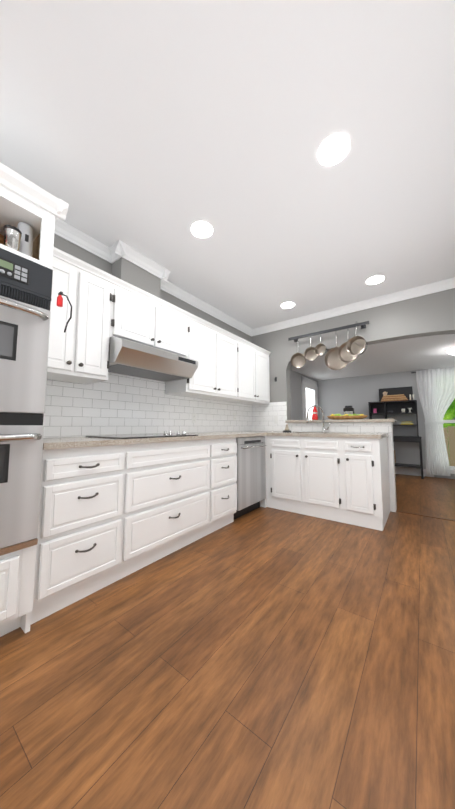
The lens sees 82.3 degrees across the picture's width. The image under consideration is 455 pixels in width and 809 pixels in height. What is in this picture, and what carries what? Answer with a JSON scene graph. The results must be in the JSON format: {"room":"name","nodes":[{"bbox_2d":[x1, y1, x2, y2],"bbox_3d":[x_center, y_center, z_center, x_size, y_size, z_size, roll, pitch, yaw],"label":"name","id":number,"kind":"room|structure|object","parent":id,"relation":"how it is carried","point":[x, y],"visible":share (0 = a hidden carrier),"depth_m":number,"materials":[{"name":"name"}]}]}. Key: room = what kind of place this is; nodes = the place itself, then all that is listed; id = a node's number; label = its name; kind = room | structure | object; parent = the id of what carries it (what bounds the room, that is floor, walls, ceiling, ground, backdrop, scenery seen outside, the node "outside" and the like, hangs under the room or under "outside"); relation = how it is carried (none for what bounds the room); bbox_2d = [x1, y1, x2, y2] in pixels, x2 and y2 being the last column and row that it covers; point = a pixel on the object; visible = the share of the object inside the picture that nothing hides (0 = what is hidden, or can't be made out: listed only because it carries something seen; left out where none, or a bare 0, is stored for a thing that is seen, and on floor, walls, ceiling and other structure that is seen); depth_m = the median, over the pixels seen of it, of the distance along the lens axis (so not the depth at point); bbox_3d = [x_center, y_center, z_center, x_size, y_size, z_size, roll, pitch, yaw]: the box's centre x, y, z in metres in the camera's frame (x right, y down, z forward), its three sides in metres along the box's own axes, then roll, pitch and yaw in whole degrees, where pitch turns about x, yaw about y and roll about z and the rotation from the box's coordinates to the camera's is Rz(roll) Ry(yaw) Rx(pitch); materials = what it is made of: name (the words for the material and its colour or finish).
{"room":"kitchen","nodes":[
{"label":"kitchen","id":0,"kind":"room"},
{"bbox_2d":[53,234,316,437],"bbox_3d":[-0.386,-0.033,3.180,0.280,2.580,8.720,-3,-6,37],"label":"wall","id":1,"kind":"structure","parent":0,"point":[123,269],"depth_m":2.54,"materials":[{"name":"grey paint"}]},
{"bbox_2d":[47,247,114,383],"bbox_3d":[-1.177,-0.597,1.891,0.344,0.815,0.509,-3,-6,37],"label":"upper cabinet","id":2,"kind":"object","parent":1,"relation":"attached to","point":[106,306],"depth_m":1.82,"materials":[{"name":"white wood"}]},
{"bbox_2d":[57,291,71,332],"bbox_3d":[-0.875,-0.494,1.397,0.053,0.211,0.068,-3,-6,37],"label":"extinguisher","id":3,"kind":"object","parent":2,"relation":"attached to","point":[60,300],"visible":1,"depth_m":1.39,"materials":[{"name":"red metal"}]},
{"bbox_2d":[54,218,117,263],"bbox_3d":[-1.981,-1.449,1.108,0.090,0.092,3.318,-3,-6,37],"label":"crown molding","id":4,"kind":"structure","parent":1,"relation":"attached to","point":[64,230],"depth_m":2.16,"materials":[{"name":"white wood"}]},
{"bbox_2d":[110,240,170,285],"bbox_3d":[-0.785,-1.339,2.464,0.079,0.092,0.568,-3,-6,37],"label":"crown molding","id":5,"kind":"structure","parent":1,"relation":"attached to","point":[115,251],"depth_m":2.41,"materials":[{"name":"white wood"}]},
{"bbox_2d":[43,372,250,437],"bbox_3d":[-0.535,-0.052,3.008,0.008,0.769,3.133,-3,-6,37],"label":"tile backsplash","id":6,"kind":"structure","parent":1,"relation":"attached to","point":[117,404],"depth_m":2.46,"materials":[{"name":"white tile"}]},
{"bbox_2d":[108,336,197,381],"bbox_3d":[-0.720,-0.384,2.360,0.492,0.212,0.807,-3,-6,37],"label":"range hood","id":7,"kind":"object","parent":1,"relation":"attached to","point":[129,358],"visible":0.92,"depth_m":2.18,"materials":[{"name":"silver metal"}]},
{"bbox_2d":[115,277,190,358],"bbox_3d":[-0.781,-0.723,2.433,0.344,0.475,0.815,-3,-6,37],"label":"upper cabinet","id":8,"kind":"object","parent":1,"relation":"attached to","point":[141,317],"depth_m":2.29,"materials":[{"name":"white wood"}]},
{"bbox_2d":[165,314,242,402],"bbox_3d":[-0.252,-0.496,3.127,0.344,0.815,0.955,-3,-6,37],"label":"upper cabinet","id":9,"kind":"object","parent":1,"relation":"attached to","point":[218,352],"depth_m":2.97,"materials":[{"name":"white wood"}]},
{"bbox_2d":[160,282,253,335],"bbox_3d":[-0.216,-1.257,3.467,0.089,0.092,1.998,-3,-6,37],"label":"crown molding","id":10,"kind":"structure","parent":1,"relation":"attached to","point":[174,290],"depth_m":3.37,"materials":[{"name":"white wood"}]},
{"bbox_2d":[235,339,270,404],"bbox_3d":[0.249,-0.442,3.797,0.344,0.815,0.963,-3,-6,37],"label":"upper cabinet","id":11,"kind":"object","parent":1,"relation":"attached to","point":[256,374],"depth_m":3.72,"materials":[{"name":"white wood"}]},
{"bbox_2d":[0,474,454,808],"bbox_3d":[1.646,1.150,1.488,5.600,0.066,9.000,-3,-6,37],"label":"floor","id":12,"kind":"structure","parent":0,"point":[265,658],"depth_m":1.04,"materials":[{"name":"brown wood"}]},
{"bbox_2d":[0,162,68,636],"bbox_3d":[-1.379,-0.016,1.225,0.771,2.228,0.811,-3,-6,37],"label":"tall cabinet","id":13,"kind":"object","parent":12,"relation":"on","point":[25,292],"visible":0.98,"depth_m":1.26,"materials":[{"name":"white wood"}]},
{"bbox_2d":[0,234,3,244],"bbox_3d":[-1.284,-0.855,1.434,0.058,0.226,0.180,-3,-5,31],"label":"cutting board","id":14,"kind":"object","parent":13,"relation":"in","point":[1,239],"depth_m":1.47,"materials":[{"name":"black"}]},
{"bbox_2d":[3,225,21,250],"bbox_3d":[-1.095,-0.822,1.321,0.072,0.146,0.072,-3,-6,37],"label":"tumbler","id":15,"kind":"object","parent":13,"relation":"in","point":[12,236],"visible":0.65,"depth_m":1.30,"materials":[{"name":"silver metal"}]},
{"bbox_2d":[17,222,32,256],"bbox_3d":[-1.105,-0.860,1.414,0.076,0.236,0.074,-3,-6,37],"label":"thermos","id":16,"kind":"object","parent":13,"relation":"in","point":[26,241],"visible":0.62,"depth_m":1.40,"materials":[{"name":"grey metal"}]},
{"bbox_2d":[30,444,129,624],"bbox_3d":[-1.069,0.700,1.683,0.651,0.874,0.476,-3,-6,37],"label":"base cabinet","id":17,"kind":"object","parent":12,"relation":"on","point":[108,515],"depth_m":1.47,"materials":[{"name":"white wood"}]},
{"bbox_2d":[126,439,213,575],"bbox_3d":[-0.669,0.744,2.217,0.651,0.874,0.860,-3,-6,37],"label":"base cabinet","id":18,"kind":"object","parent":12,"relation":"on","point":[171,507],"depth_m":1.98,"materials":[{"name":"white wood"}]},
{"bbox_2d":[214,438,236,530],"bbox_3d":[-0.281,0.786,2.736,0.651,0.874,0.440,-3,-6,37],"label":"base cabinet","id":19,"kind":"object","parent":12,"relation":"on","point":[225,449],"depth_m":2.55,"materials":[{"name":"white wood"}]},
{"bbox_2d":[234,436,265,519],"bbox_3d":[0.067,0.819,3.130,0.644,0.872,0.601,-3,-6,37],"label":"dishwasher","id":20,"kind":"object","parent":12,"relation":"on","point":[251,477],"visible":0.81,"depth_m":2.92,"materials":[{"name":"grey metal"}]},
{"bbox_2d":[260,436,291,507],"bbox_3d":[0.439,0.864,3.691,0.659,0.874,0.736,-3,-6,37],"label":"base cabinet","id":21,"kind":"object","parent":12,"relation":"on","point":[278,449],"depth_m":3.13,"materials":[{"name":"white wood"}]},
{"bbox_2d":[43,431,273,449],"bbox_3d":[-0.272,0.333,2.773,0.667,0.035,3.122,-3,-6,37],"label":"countertop","id":22,"kind":"structure","parent":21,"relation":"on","point":[63,442],"depth_m":1.80,"materials":[{"name":"stone"}]},
{"bbox_2d":[86,431,197,438],"bbox_3d":[-0.693,0.248,2.204,0.515,0.038,0.750,-3,-6,37],"label":"cooktop","id":23,"kind":"object","parent":22,"relation":"in","point":[166,434],"visible":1,"depth_m":2.11,"materials":[{"name":"black glass"}]},
{"bbox_2d":[267,432,388,438],"bbox_3d":[1.210,0.450,3.146,1.207,0.210,0.738,-3,-6,37],"label":"countertop","id":24,"kind":"structure","parent":21,"relation":"on","point":[301,434],"depth_m":2.93,"materials":[{"name":"stone"}]},
{"bbox_2d":[283,424,290,431],"bbox_3d":[0.813,0.324,3.555,0.100,0.106,0.070,-3,-6,37],"label":"figurine","id":25,"kind":"object","parent":24,"relation":"on","point":[286,429],"visible":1,"depth_m":3.54,"materials":[{"name":"beige ceramic"}]},
{"bbox_2d":[306,405,329,431],"bbox_3d":[1.193,0.184,3.413,0.246,0.361,0.244,-3,-6,37],"label":"faucet","id":26,"kind":"object","parent":24,"relation":"on","point":[307,421],"visible":1,"depth_m":3.44,"materials":[{"name":"silver metal"}]},
{"bbox_2d":[301,376,317,419],"bbox_3d":[1.954,0.446,5.983,0.103,2.080,1.020,-3,-6,37],"label":"door","id":27,"kind":"structure","parent":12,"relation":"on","point":[309,390],"depth_m":5.94,"materials":[{"name":"white wood"}]},
{"bbox_2d":[368,400,423,478],"bbox_3d":[3.420,0.683,5.339,0.900,1.502,0.335,-3,-6,37],"label":"shelf unit","id":28,"kind":"object","parent":12,"relation":"on","point":[384,407],"visible":0.6,"depth_m":5.31,"materials":[{"name":"grey metal"}]},
{"bbox_2d":[0,0,454,328],"bbox_3d":[-0.126,-1.536,1.236,3.160,0.100,5.970,-3,-6,37],"label":"ceiling","id":29,"kind":"structure","parent":0,"point":[155,130],"depth_m":1.42,"materials":[{"name":"white paint"}]},
{"bbox_2d":[191,134,383,307],"bbox_3d":[-0.238,-1.424,1.960,2.083,0.006,3.783,-3,-6,37],"label":"recessed lights","id":30,"kind":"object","parent":29,"relation":"attached to","point":[333,149],"depth_m":1.54,"materials":[{"name":"white"}]},
{"bbox_2d":[251,288,454,511],"bbox_3d":[1.662,-0.014,3.417,3.040,2.580,0.150,-3,-6,37],"label":"wall","id":31,"kind":"structure","parent":0,"point":[432,314],"depth_m":3.28,"materials":[{"name":"grey paint"}]},
{"bbox_2d":[274,416,277,423],"bbox_3d":[0.744,0.232,3.974,0.070,0.116,0.009,-3,-6,37],"label":"electrical outlet plate","id":32,"kind":"object","parent":31,"relation":"attached to","point":[275,417],"depth_m":3.98,"materials":[{"name":"white plastic"}]},
{"bbox_2d":[251,401,391,432],"bbox_3d":[1.182,0.161,3.662,1.900,0.450,0.008,-3,-6,37],"label":"tile backsplash","id":33,"kind":"structure","parent":31,"relation":"attached to","point":[262,415],"depth_m":3.84,"materials":[{"name":"white tile"}]},
{"bbox_2d":[288,321,368,369],"bbox_3d":[1.310,-0.737,3.489,1.060,0.572,0.246,-3,-6,37],"label":"pot rack","id":34,"kind":"object","parent":31,"relation":"attached to","point":[343,355],"visible":1,"depth_m":3.48,"materials":[{"name":"grey metal"}]},
{"bbox_2d":[285,419,396,422],"bbox_3d":[1.519,0.231,3.591,1.351,0.037,0.430,-3,-6,37],"label":"bar","id":35,"kind":"object","parent":31,"relation":"attached to","point":[343,421],"visible":0.9,"depth_m":3.36,"materials":[{"name":"beige stone"}]},
{"bbox_2d":[312,404,317,419],"bbox_3d":[1.268,0.109,3.783,0.090,0.235,0.090,-3,-6,37],"label":"gnome","id":36,"kind":"object","parent":35,"relation":"on","point":[314,415],"visible":0.9,"depth_m":3.75,"materials":[{"name":"red"}]},
{"bbox_2d":[327,414,368,419],"bbox_3d":[1.597,0.161,3.482,0.520,0.083,0.260,-3,-6,37],"label":"fruit tray","id":37,"kind":"object","parent":35,"relation":"on","point":[345,416],"visible":0.92,"depth_m":3.41,"materials":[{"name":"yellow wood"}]},
{"bbox_2d":[343,406,354,414],"bbox_3d":[1.709,0.117,3.662,0.130,0.200,0.095,-3,-6,37],"label":"appliance","id":38,"kind":"object","parent":35,"relation":"on","point":[348,410],"visible":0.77,"depth_m":3.63,"materials":[{"name":"black"}]},
{"bbox_2d":[250,277,454,336],"bbox_3d":[1.521,-1.256,3.487,2.850,0.092,0.069,-3,-6,37],"label":"crown molding","id":39,"kind":"structure","parent":31,"relation":"attached to","point":[446,284],"depth_m":3.32,"materials":[{"name":"white wood"}]},
{"bbox_2d":[291,334,454,380],"bbox_3d":[3.491,-0.859,4.007,5.290,0.100,2.870,-3,-6,37],"label":"ceiling","id":40,"kind":"structure","parent":0,"point":[416,353],"depth_m":4.53,"materials":[{"name":"white paint"}]},
{"bbox_2d":[416,367,454,475],"bbox_3d":[4.068,0.323,4.939,0.710,2.035,0.074,-3,-6,37],"label":"curtain","id":41,"kind":"object","parent":40,"relation":"hanging from","point":[436,389],"visible":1,"depth_m":5.01,"materials":[{"name":"white fabric"}]},
{"bbox_2d":[446,347,454,354],"bbox_3d":[3.448,-0.781,3.801,0.400,0.088,0.400,-3,-6,37],"label":"dome lamp","id":42,"kind":"object","parent":40,"relation":"attached to","point":[451,351],"visible":1,"depth_m":3.83,"materials":[{"name":"white"}]},
{"bbox_2d":[317,370,454,478],"bbox_3d":[4.313,0.342,5.015,5.050,2.130,0.120,-3,-6,37],"label":"wall","id":43,"kind":"structure","parent":0,"point":[338,395],"depth_m":5.74,"materials":[{"name":"grey paint"}]},
{"bbox_2d":[373,386,413,462],"bbox_3d":[3.448,0.425,5.377,0.724,1.578,0.235,-3,-6,37],"label":"shelf items deco","id":44,"kind":"object","parent":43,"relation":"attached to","point":[396,394],"visible":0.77,"depth_m":5.38,"materials":[{"name":"brown wicker"}]},
{"bbox_2d":[395,467,433,476],"bbox_3d":[3.146,1.397,5.716,2.179,0.140,0.018,-3,-6,37],"label":"baseboard","id":45,"kind":"structure","parent":43,"relation":"attached to","point":[408,471],"depth_m":5.27,"materials":[{"name":"white wood"}]},
{"bbox_2d":[424,366,454,473],"bbox_3d":[4.945,0.250,4.506,2.400,2.030,0.150,-3,-6,37],"label":"window","id":46,"kind":"structure","parent":43,"relation":"in","point":[452,469],"depth_m":4.98,"materials":[{"name":"white"}]},
{"label":"outside","id":47,"kind":"structure","parent":0,"visible":0},
{"bbox_2d":[443,398,454,465],"bbox_3d":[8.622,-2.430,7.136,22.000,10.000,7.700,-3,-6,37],"label":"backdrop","id":48,"kind":"structure","parent":47,"point":[449,435],"depth_m":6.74,"materials":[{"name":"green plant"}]}
]}

